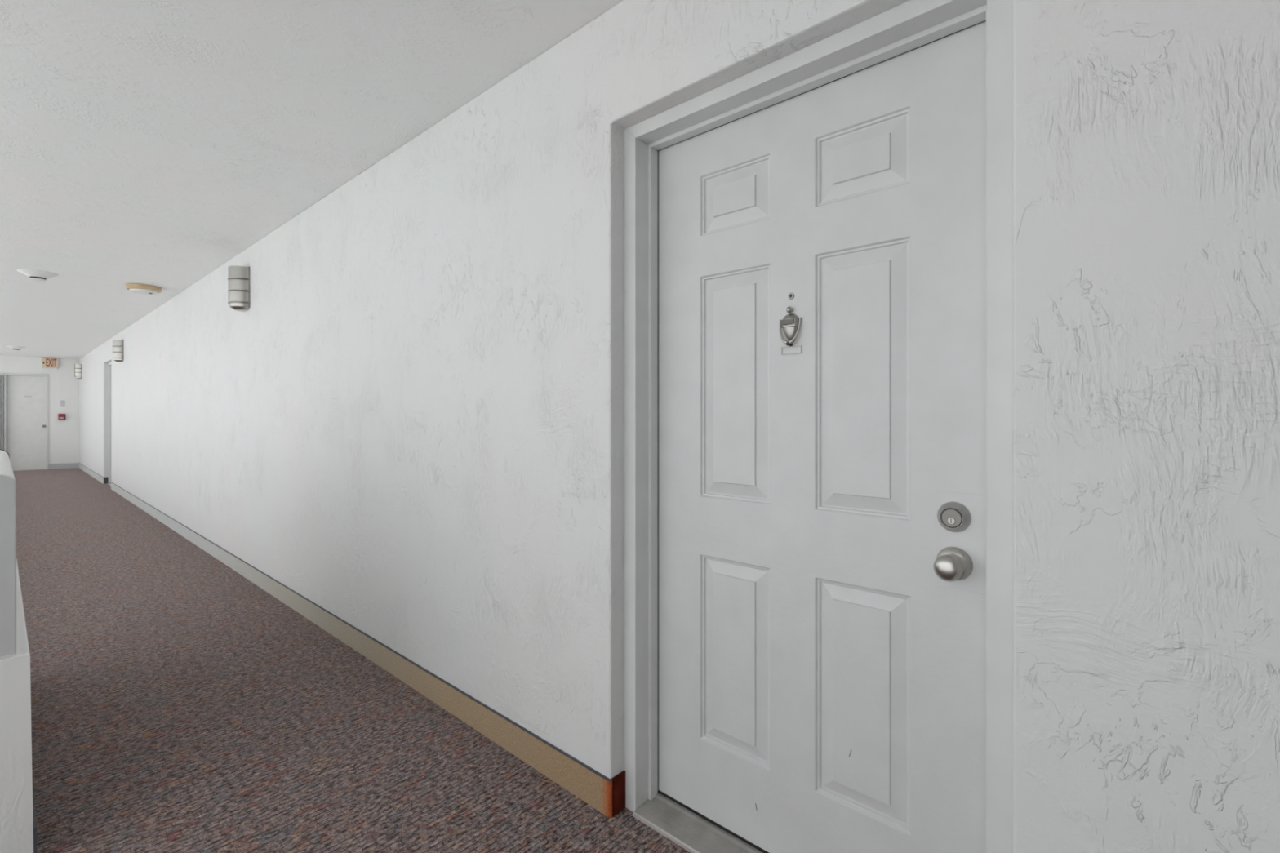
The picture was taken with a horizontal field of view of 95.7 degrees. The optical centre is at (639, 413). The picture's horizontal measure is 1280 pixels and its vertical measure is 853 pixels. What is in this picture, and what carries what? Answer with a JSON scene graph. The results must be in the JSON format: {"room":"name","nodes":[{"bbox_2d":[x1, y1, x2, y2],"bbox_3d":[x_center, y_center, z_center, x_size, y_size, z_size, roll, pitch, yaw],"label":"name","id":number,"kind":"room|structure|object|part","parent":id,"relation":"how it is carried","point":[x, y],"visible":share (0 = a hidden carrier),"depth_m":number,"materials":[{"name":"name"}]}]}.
{"room":"apartment corridor","nodes":[
{"label":"apartment corridor","id":0,"kind":"room"},
{"bbox_2d":[0,448,33,852],"bbox_3d":[-6.853,0.685,5.353,18.750,1.060,1.341,0,0,42],"label":"wall","id":1,"kind":"structure","parent":0,"point":[16,823],"depth_m":1.51,"materials":[{"name":"paint"}]},
{"bbox_3d":[-1.766,0.394,1.384,0.008,0.470,0.369,0,0,42],"label":"panel","id":2,"kind":"part","parent":1,"relation":"part of","materials":[{"name":"white paint"}]},
{"bbox_2d":[32,788,36,852],"bbox_3d":[-2.183,1.159,2.057,1.542,0.112,0.005,0,0,42],"label":"baseboard","id":3,"kind":"structure","parent":1,"relation":"attached to","point":[33,806],"depth_m":1.55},
{"bbox_2d":[0,355,79,464],"bbox_3d":[-13.227,-0.005,12.398,0.150,2.440,1.738,0,0,42],"label":"wall","id":4,"kind":"structure","parent":0,"point":[63,385],"depth_m":12.78,"materials":[{"name":"paint"}]},
{"bbox_2d":[0,374,5,450],"bbox_3d":[-13.390,0.202,12.036,0.050,2.027,0.278,0,0,42],"label":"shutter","id":5,"kind":"object","parent":4,"relation":"attached to","point":[2,377],"visible":0.68,"depth_m":12.10,"materials":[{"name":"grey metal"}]},
{"bbox_3d":[-13.301,0.207,12.133,0.048,2.015,0.014,0,0,42],"label":"post","id":6,"kind":"part","parent":5,"relation":"part of","materials":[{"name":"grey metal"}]},
{"bbox_2d":[0,373,48,469],"bbox_3d":[-13.312,0.178,12.251,0.120,2.073,1.102,0,0,42],"label":"door frame","id":7,"kind":"structure","parent":4,"relation":"attached to","point":[6,374],"depth_m":12.61,"materials":[{"name":"white paint"}]},
{"bbox_2d":[5,375,46,471],"bbox_3d":[-13.281,0.201,12.242,0.106,2.026,1.024,0,0,42],"label":"door","id":8,"kind":"structure","parent":4,"relation":"in","point":[25,395],"depth_m":12.40,"materials":[{"name":"white wood"}]},
{"bbox_3d":[-13.134,-0.370,12.419,0.004,0.080,0.144,0,0,42],"label":"sign plate","id":9,"kind":"part","parent":8,"relation":"part of","materials":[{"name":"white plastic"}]},
{"bbox_2d":[41,357,57,368],"bbox_3d":[-12.874,-1.103,12.629,0.065,0.225,0.256,0,0,42],"label":"exit sign","id":10,"kind":"object","parent":4,"relation":"attached to","point":[46,362],"visible":1,"depth_m":12.60,"materials":[{"name":"white plastic"}]},
{"bbox_2d":[57,413,65,420],"bbox_3d":[-12.753,0.070,12.769,0.058,0.140,0.114,0,0,42],"label":"fire alarm","id":11,"kind":"object","parent":4,"relation":"attached to","point":[60,416],"visible":1,"depth_m":12.75,"materials":[{"name":"red plastic"}]},
{"bbox_2d":[60,400,64,406],"bbox_3d":[-12.761,-0.230,12.790,0.018,0.124,0.060,0,0,42],"label":"station","id":12,"kind":"object","parent":4,"relation":"attached to","point":[62,402],"visible":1,"depth_m":12.79,"materials":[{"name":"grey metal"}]},
{"bbox_2d":[48,462,79,469],"bbox_3d":[-12.751,1.157,12.809,0.006,0.115,0.476,0,0,42],"label":"baseboard","id":13,"kind":"structure","parent":4,"relation":"attached to","point":[69,465],"depth_m":12.80,"materials":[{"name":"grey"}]},
{"bbox_2d":[0,0,622,359],"bbox_3d":[-5.232,-1.325,5.884,20.850,0.200,4.650,0,0,42],"label":"ceiling","id":14,"kind":"structure","parent":0,"point":[156,143],"depth_m":2.37,"materials":[{"name":"paint"}]},
{"bbox_2d":[6,346,26,350],"bbox_3d":[-11.399,-1.192,10.579,0.250,0.067,0.250,0,0,42],"label":"smoke detector","id":15,"kind":"object","parent":14,"relation":"attached to","point":[14,348],"visible":1,"depth_m":10.53,"materials":[{"name":"white plastic"}]},
{"bbox_2d":[17,269,58,281],"bbox_3d":[-5.229,-1.192,5.028,0.250,0.067,0.250,0,0,42],"label":"smoke detector","id":16,"kind":"object","parent":14,"relation":"attached to","point":[36,275],"visible":1,"depth_m":4.98,"materials":[{"name":"white plastic"}]},
{"bbox_2d":[124,283,161,294],"bbox_3d":[-4.772,-1.188,5.565,0.264,0.073,0.264,0,0,42],"label":"fire alarm","id":17,"kind":"object","parent":14,"relation":"attached to","point":[142,289],"visible":1,"depth_m":5.50,"materials":[{"name":"beige plastic"}]},
{"bbox_2d":[13,467,690,852],"bbox_3d":[-5.894,1.290,5.410,20.200,0.150,2.760,0,0,42],"label":"floor","id":18,"kind":"structure","parent":0,"point":[179,704],"depth_m":2.23,"materials":[{"name":"carpet"}]},
{"bbox_2d":[632,790,768,852],"bbox_3d":[0.377,1.200,1.496,0.930,0.030,0.160,0,0,42],"label":"threshold","id":19,"kind":"object","parent":18,"relation":"on","point":[683,825],"visible":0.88,"depth_m":1.67,"materials":[{"name":"metal"}]},
{"bbox_2d":[79,0,1279,852],"bbox_3d":[-5.063,-0.005,6.370,20.250,2.440,0.222,0,0,42],"label":"wall","id":20,"kind":"structure","parent":0,"point":[411,424],"depth_m":1.57,"materials":[{"name":"paint"}]},
{"bbox_2d":[74,364,81,378],"bbox_3d":[-12.216,-0.917,12.579,0.181,0.314,0.115,0,0,42],"label":"wall sconce","id":21,"kind":"object","parent":20,"relation":"attached to","point":[77,367],"visible":1,"depth_m":12.53,"materials":[{"name":"silver metal"}]},
{"bbox_2d":[108,361,111,483],"bbox_3d":[-8.818,0.168,9.779,1.032,2.094,0.148,0,0,42],"label":"door frame","id":22,"kind":"structure","parent":20,"relation":"attached to","point":[109,363],"depth_m":10.05,"materials":[{"name":"white paint"}]},
{"bbox_2d":[111,340,123,362],"bbox_3d":[-7.637,-0.917,8.459,0.181,0.314,0.115,0,0,42],"label":"wall sconce","id":23,"kind":"object","parent":20,"relation":"attached to","point":[117,345],"visible":1,"depth_m":8.41,"materials":[{"name":"silver metal"}]},
{"bbox_2d":[227,266,249,311],"bbox_3d":[-2.953,-0.917,4.245,0.181,0.314,0.115,0,0,42],"label":"wall sconce","id":24,"kind":"object","parent":20,"relation":"attached to","point":[238,291],"visible":1,"depth_m":4.20,"materials":[{"name":"silver metal"}]},
{"bbox_3d":[-2.918,-0.924,4.284,0.178,0.300,0.010,0,0,42],"label":"plate","id":25,"kind":"part","parent":24,"relation":"part of","materials":[{"name":"silver metal"}]},
{"bbox_2d":[79,462,625,817],"bbox_3d":[-5.157,1.158,6.341,19.950,0.114,0.066,0,0,42],"label":"baseboard","id":26,"kind":"structure","parent":20,"relation":"attached to","point":[605,794],"depth_m":2.38,"materials":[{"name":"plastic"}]},
{"bbox_2d":[624,0,1013,852],"bbox_3d":[0.384,0.168,1.499,1.032,2.094,0.148,0,0,42],"label":"door frame","id":27,"kind":"structure","parent":20,"relation":"attached to","point":[910,25],"depth_m":1.39,"materials":[{"name":"white paint"}]},
{"bbox_2d":[658,21,986,852],"bbox_3d":[0.388,0.175,1.508,0.928,2.020,0.113,0,0,42],"label":"door","id":28,"kind":"structure","parent":20,"relation":"in","point":[822,250],"depth_m":1.45,"materials":[{"name":"white paint"}]},
{"bbox_3d":[0.278,0.690,1.653,0.232,0.546,0.040,0,0,42],"label":"panel","id":29,"kind":"part","parent":28,"relation":"part of","materials":[{"name":"white paint"}]},
{"bbox_3d":[0.278,-0.080,1.653,0.232,0.652,0.040,0,0,42],"label":"panel","id":30,"kind":"part","parent":28,"relation":"part of","materials":[{"name":"white paint"}]},
{"bbox_3d":[0.278,-0.615,1.653,0.232,0.178,0.040,0,0,42],"label":"panel","id":31,"kind":"part","parent":28,"relation":"part of","materials":[{"name":"white paint"}]},
{"bbox_3d":[0.397,-0.167,1.518,0.057,0.021,0.003,0,0,42],"label":"name plate","id":32,"kind":"part","parent":28,"relation":"part of","materials":[{"name":"silver metal"}]},
{"bbox_3d":[0.545,0.690,1.413,0.232,0.546,0.040,0,0,42],"label":"panel","id":33,"kind":"part","parent":28,"relation":"part of","materials":[{"name":"white paint"}]},
{"bbox_3d":[0.545,-0.080,1.413,0.232,0.652,0.040,0,0,42],"label":"panel","id":34,"kind":"part","parent":28,"relation":"part of","materials":[{"name":"white paint"}]},
{"bbox_3d":[0.545,-0.615,1.413,0.232,0.178,0.040,0,0,42],"label":"panel","id":35,"kind":"part","parent":28,"relation":"part of","materials":[{"name":"white paint"}]},
{"bbox_3d":[0.661,0.326,1.233,0.072,0.072,0.069,0,0,42],"label":"knob","id":36,"kind":"part","parent":28,"relation":"part of","materials":[{"name":"silver metal"}]},
{"bbox_3d":[0.694,0.276,1.251,0.105,0.210,0.002,0,0,42],"label":"lock plate","id":37,"kind":"part","parent":28,"relation":"part of","materials":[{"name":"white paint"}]}
]}

